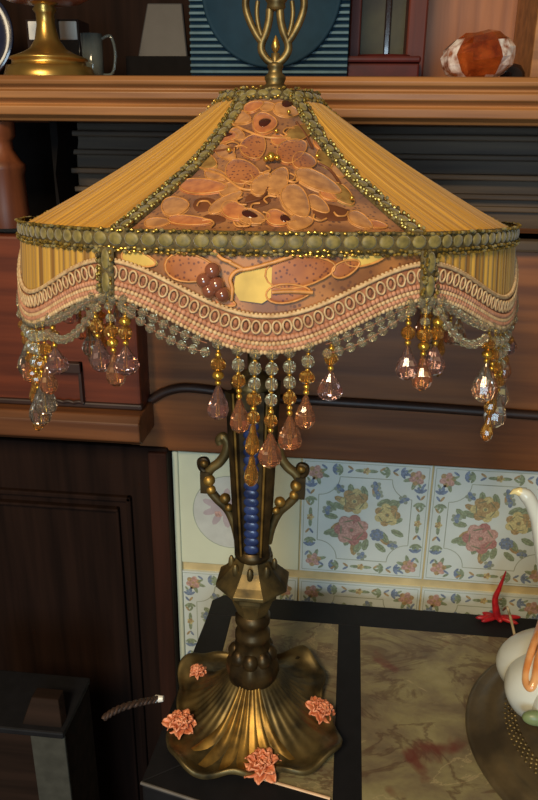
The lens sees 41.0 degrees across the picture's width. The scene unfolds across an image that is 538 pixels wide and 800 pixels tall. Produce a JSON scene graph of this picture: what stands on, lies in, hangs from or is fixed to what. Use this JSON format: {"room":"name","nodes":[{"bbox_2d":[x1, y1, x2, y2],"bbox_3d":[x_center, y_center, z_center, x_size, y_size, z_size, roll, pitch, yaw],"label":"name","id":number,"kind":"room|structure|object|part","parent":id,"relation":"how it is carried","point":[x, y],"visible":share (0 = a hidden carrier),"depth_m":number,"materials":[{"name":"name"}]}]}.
{"room":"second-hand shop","nodes":[
{"label":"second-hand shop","id":0,"kind":"room"},
{"bbox_2d":[178,451,537,654],"bbox_3d":[0.248,0.515,1.000,0.742,1.001,0.026,3,21,6],"label":"tile backsplash","id":1,"kind":"structure","parent":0,"point":[373,534],"depth_m":0.87,"materials":[{"name":"tile"}]},
{"bbox_2d":[172,451,184,659],"bbox_3d":[-0.118,0.515,1.032,0.007,0.971,0.008,3,21,6],"label":"trim","id":2,"kind":"structure","parent":1,"relation":"attached to","point":[175,466],"depth_m":0.91,"materials":[{"name":"tile"}]},
{"bbox_3d":[-0.044,1.106,0.868,1.800,0.020,1.750,3,21,6],"label":"floor","id":3,"kind":"structure","parent":0,"visible":0},
{"bbox_2d":[0,670,99,799],"bbox_3d":[-0.278,0.665,0.908,0.137,0.773,0.082,3,21,6],"label":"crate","id":4,"kind":"object","parent":3,"relation":"on","point":[47,746],"visible":1,"depth_m":0.77,"materials":[{"name":"black wood"}]},
{"bbox_3d":[-0.274,0.327,0.782,0.137,0.008,0.082,3,21,6],"label":"lid","id":5,"kind":"part","parent":4,"relation":"part of","materials":[{"name":"black wood"}]},
{"bbox_2d":[0,0,537,799],"bbox_3d":[0.043,0.129,0.956,1.260,1.750,0.310,3,21,6],"label":"cabinet","id":6,"kind":"object","parent":3,"relation":"on","point":[88,570],"visible":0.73,"depth_m":0.81,"materials":[{"name":"brown wood"}]},
{"bbox_2d":[0,2,13,70],"bbox_3d":[-0.338,-0.416,0.822,0.100,0.099,0.023,3,21,6],"label":"plate","id":7,"kind":"object","parent":6,"relation":"on","point":[6,28],"visible":0.99,"depth_m":0.82,"materials":[{"name":"white ceramic"}]},
{"bbox_3d":[-0.275,-0.233,0.746,0.046,0.104,0.046,3,21,6],"label":"turned post","id":8,"kind":"part","parent":6,"relation":"part of","materials":[{"name":"brown wood"}]},
{"bbox_2d":[4,0,94,74],"bbox_3d":[-0.222,-0.365,0.717,0.099,0.083,0.099,3,21,6],"label":"pedestal","id":9,"kind":"object","parent":6,"relation":"on","point":[46,55],"visible":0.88,"depth_m":0.70,"materials":[{"name":"gold metal"}]},
{"bbox_2d":[7,0,87,6],"bbox_3d":[-0.221,-0.397,0.705,0.099,0.015,0.099,3,21,6],"label":"bowl","id":10,"kind":"object","parent":9,"relation":"on","point":[36,3],"depth_m":0.70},
{"bbox_2d":[25,19,88,56],"bbox_3d":[-0.235,-0.389,0.808,0.060,0.064,0.038,3,21,6],"label":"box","id":11,"kind":"object","parent":6,"relation":"on","point":[68,30],"visible":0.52,"depth_m":0.79,"materials":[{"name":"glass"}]},
{"bbox_3d":[-0.227,-0.019,0.789,0.049,0.049,0.010,3,21,6],"label":"drawer handle","id":12,"kind":"part","parent":6,"relation":"part of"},
{"bbox_3d":[-0.287,0.422,0.995,0.238,0.666,0.014,3,21,6],"label":"panel moulding","id":13,"kind":"part","parent":6,"relation":"part of","materials":[{"name":"black wood"}]},
{"bbox_3d":[-0.358,-0.114,0.862,0.458,0.190,0.165,3,21,6],"label":"drawer","id":14,"kind":"part","parent":6,"relation":"part of","materials":[{"name":"brown wood"}]},
{"bbox_3d":[-0.354,0.481,1.099,0.477,0.981,0.135,3,21,6],"label":"panel","id":15,"kind":"part","parent":6,"relation":"part of","materials":[{"name":"black wood"}]},
{"bbox_2d":[80,33,116,74],"bbox_3d":[-0.181,-0.366,0.771,0.038,0.047,0.023,3,21,6],"label":"mug","id":16,"kind":"object","parent":6,"relation":"on","point":[91,43],"visible":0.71,"depth_m":0.76,"materials":[{"name":"grey ceramic"}]},
{"bbox_2d":[80,33,103,74],"bbox_3d":[-0.189,-0.366,0.772,0.023,0.047,0.023,3,21,6],"label":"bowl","id":17,"kind":"object","parent":16,"relation":"attached to","point":[91,43],"depth_m":0.76,"materials":[{"name":"ceramic"}]},
{"bbox_3d":[-0.170,-0.368,0.769,0.016,0.041,0.003,3,21,6],"label":"handle","id":18,"kind":"part","parent":16,"relation":"part of","materials":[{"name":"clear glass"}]},
{"bbox_2d":[126,3,191,75],"bbox_3d":[-0.119,-0.399,0.806,0.074,0.085,0.044,3,21,6],"label":"plaque","id":19,"kind":"object","parent":6,"relation":"on","point":[163,51],"visible":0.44,"depth_m":0.81,"materials":[{"name":"grey"}]},
{"bbox_2d":[0,75,537,126],"bbox_3d":[0.048,-0.322,0.785,1.260,0.041,0.275,3,21,6],"label":"shelf","id":20,"kind":"object","parent":6,"relation":"attached to","point":[25,100],"depth_m":0.66,"materials":[{"name":"brown wood"}]},
{"bbox_2d":[189,0,350,75],"bbox_3d":[0.003,-0.410,0.740,0.161,0.155,0.077,3,21,6],"label":"loudspeaker","id":21,"kind":"object","parent":6,"relation":"on","point":[223,43],"visible":0.84,"depth_m":0.72,"materials":[{"name":"blue plastic"}]},
{"bbox_3d":[0.225,-0.236,0.799,0.903,0.126,0.048,3,21,6],"label":"recess moulding","id":22,"kind":"part","parent":6,"relation":"part of","materials":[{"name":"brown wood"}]},
{"bbox_2d":[349,0,406,55],"bbox_3d":[0.131,-0.428,0.785,0.082,0.160,0.014,3,21,6],"label":"picture frame","id":23,"kind":"object","parent":6,"relation":"on","point":[376,26],"visible":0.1,"depth_m":0.79,"materials":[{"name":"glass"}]},
{"bbox_2d":[347,54,420,76],"bbox_3d":[0.118,-0.345,0.751,0.075,0.028,0.049,3,21,6],"label":"trinket box","id":24,"kind":"object","parent":6,"relation":"on","point":[363,64],"visible":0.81,"depth_m":0.73,"materials":[{"name":"brown wood"}]},
{"bbox_3d":[0.118,-0.354,0.748,0.075,0.009,0.049,3,21,6],"label":"lid","id":25,"kind":"part","parent":24,"relation":"part of","materials":[{"name":"brown wood"}]},
{"bbox_3d":[0.163,-0.533,0.764,0.020,0.373,0.140,3,21,6],"label":"niche post","id":26,"kind":"part","parent":6,"relation":"part of","materials":[{"name":"brown wood"}]},
{"bbox_3d":[0.245,-0.547,0.802,0.139,0.373,0.038,3,21,6],"label":"niche panel","id":27,"kind":"part","parent":6,"relation":"part of","materials":[{"name":"brown wood"}]},
{"bbox_2d":[440,29,515,76],"bbox_3d":[0.204,-0.336,0.704,0.065,0.047,0.063,14,24,32],"label":"paperweight","id":28,"kind":"object","parent":6,"relation":"on","point":[486,53],"visible":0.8,"depth_m":0.68,"materials":[{"name":"orange glass"}]},
{"bbox_2d":[499,63,524,76],"bbox_3d":[0.254,-0.340,0.751,0.027,0.021,0.027,3,21,6],"label":"paperweight","id":29,"kind":"object","parent":6,"relation":"on","point":[516,70],"visible":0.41,"depth_m":0.74,"materials":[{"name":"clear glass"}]},
{"bbox_3d":[0.293,-0.525,0.747,0.030,0.373,0.150,3,21,6],"label":"niche post","id":30,"kind":"part","parent":6,"relation":"part of","materials":[{"name":"brown wood"}]},
{"bbox_2d":[140,595,537,799],"bbox_3d":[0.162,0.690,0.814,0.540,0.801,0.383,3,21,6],"label":"countertop","id":31,"kind":"structure","parent":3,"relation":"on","point":[399,683],"depth_m":0.71,"materials":[{"name":"black stone"}]},
{"bbox_3d":[0.166,0.328,0.679,0.540,0.022,0.383,3,21,6],"label":"plate","id":32,"kind":"part","parent":31,"relation":"part of","materials":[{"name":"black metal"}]},
{"bbox_2d":[14,0,521,784],"bbox_3d":[-0.003,0.011,0.586,0.372,0.629,0.368,5,21,11],"label":"table lamp","id":33,"kind":"object","parent":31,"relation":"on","point":[267,223],"depth_m":0.42,"materials":[{"name":"brown metal"}]},
{"bbox_3d":[-0.146,-0.078,0.466,0.029,0.054,0.192,-11,23,-28],"label":"woven trim","id":34,"kind":"part","parent":33,"relation":"part of","materials":[{"name":"beige fabric"}]},
{"bbox_3d":[-0.099,-0.126,0.459,0.166,0.142,0.164,1,16,0],"label":"pleated panel","id":35,"kind":"part","parent":33,"relation":"part of","materials":[{"name":"fabric"}]},
{"bbox_3d":[-0.116,0.266,0.622,0.009,0.032,0.068,15,25,34],"label":"twisted cord","id":36,"kind":"part","parent":33,"relation":"part of","materials":[{"name":"brown fabric"}]},
{"bbox_3d":[-0.043,0.076,0.615,0.038,0.104,0.014,3,21,6],"label":"scroll arm","id":37,"kind":"part","parent":33,"relation":"part of","materials":[{"name":"brown metal"}]},
{"bbox_3d":[-0.015,0.236,0.675,0.049,0.092,0.049,-5,21,-15],"label":"stem","id":38,"kind":"part","parent":33,"relation":"part of","materials":[{"name":"brown metal"}]},
{"bbox_3d":[-0.001,-0.050,0.384,0.173,0.048,0.022,1,16,0],"label":"woven trim","id":39,"kind":"part","parent":33,"relation":"part of","materials":[{"name":"fabric"}]},
{"bbox_3d":[-0.001,-0.118,0.433,0.170,0.141,0.147,1,16,0],"label":"lace panel","id":40,"kind":"part","parent":33,"relation":"part of","materials":[{"name":"orange fabric"}]},
{"bbox_3d":[0.015,0.079,0.609,0.038,0.104,0.014,3,21,6],"label":"scroll arm","id":41,"kind":"part","parent":33,"relation":"part of","materials":[{"name":"brown metal"}]},
{"bbox_3d":[0.098,-0.124,0.459,0.166,0.142,0.164,1,16,0],"label":"pleated panel","id":42,"kind":"part","parent":33,"relation":"part of","materials":[{"name":"fabric"}]},
{"bbox_3d":[0.144,-0.075,0.466,0.029,0.054,0.191,12,23,28],"label":"woven trim","id":43,"kind":"part","parent":33,"relation":"part of","materials":[{"name":"beige fabric"}]},
{"bbox_3d":[0.005,0.298,0.726,0.124,0.005,0.233,3,21,6],"label":"marble panel","id":44,"kind":"part","parent":31,"relation":"part of","materials":[{"name":"beige stone"}]},
{"bbox_3d":[0.246,0.324,0.663,0.319,0.005,0.315,3,21,6],"label":"marble panel","id":45,"kind":"part","parent":31,"relation":"part of","materials":[{"name":"beige stone"}]},
{"bbox_2d":[476,571,520,623],"bbox_3d":[0.267,0.225,0.825,0.054,0.065,0.018,3,21,6],"label":"ornament","id":46,"kind":"object","parent":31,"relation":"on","point":[496,615],"visible":0.94,"depth_m":0.83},
{"bbox_2d":[465,663,537,799],"bbox_3d":[0.317,0.309,0.660,0.263,0.024,0.263,3,21,6],"label":"dish","id":47,"kind":"object","parent":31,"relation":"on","point":[504,747],"visible":0.61,"depth_m":0.65,"materials":[{"name":"gold metal"}]},
{"bbox_2d":[496,487,537,725],"bbox_3d":[0.306,0.184,0.633,0.189,0.231,0.167,12,23,29],"label":"teapot","id":48,"kind":"object","parent":47,"relation":"on","point":[517,657],"visible":1,"depth_m":0.64,"materials":[{"name":"white ceramic"}]},
{"bbox_2d":[502,606,515,634],"bbox_3d":[0.259,0.234,0.787,0.013,0.076,0.122,5,21,13],"label":"wire","id":49,"kind":"object","parent":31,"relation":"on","point":[505,607],"visible":0.82,"depth_m":0.74,"materials":[{"name":"beige metal"}]}
]}

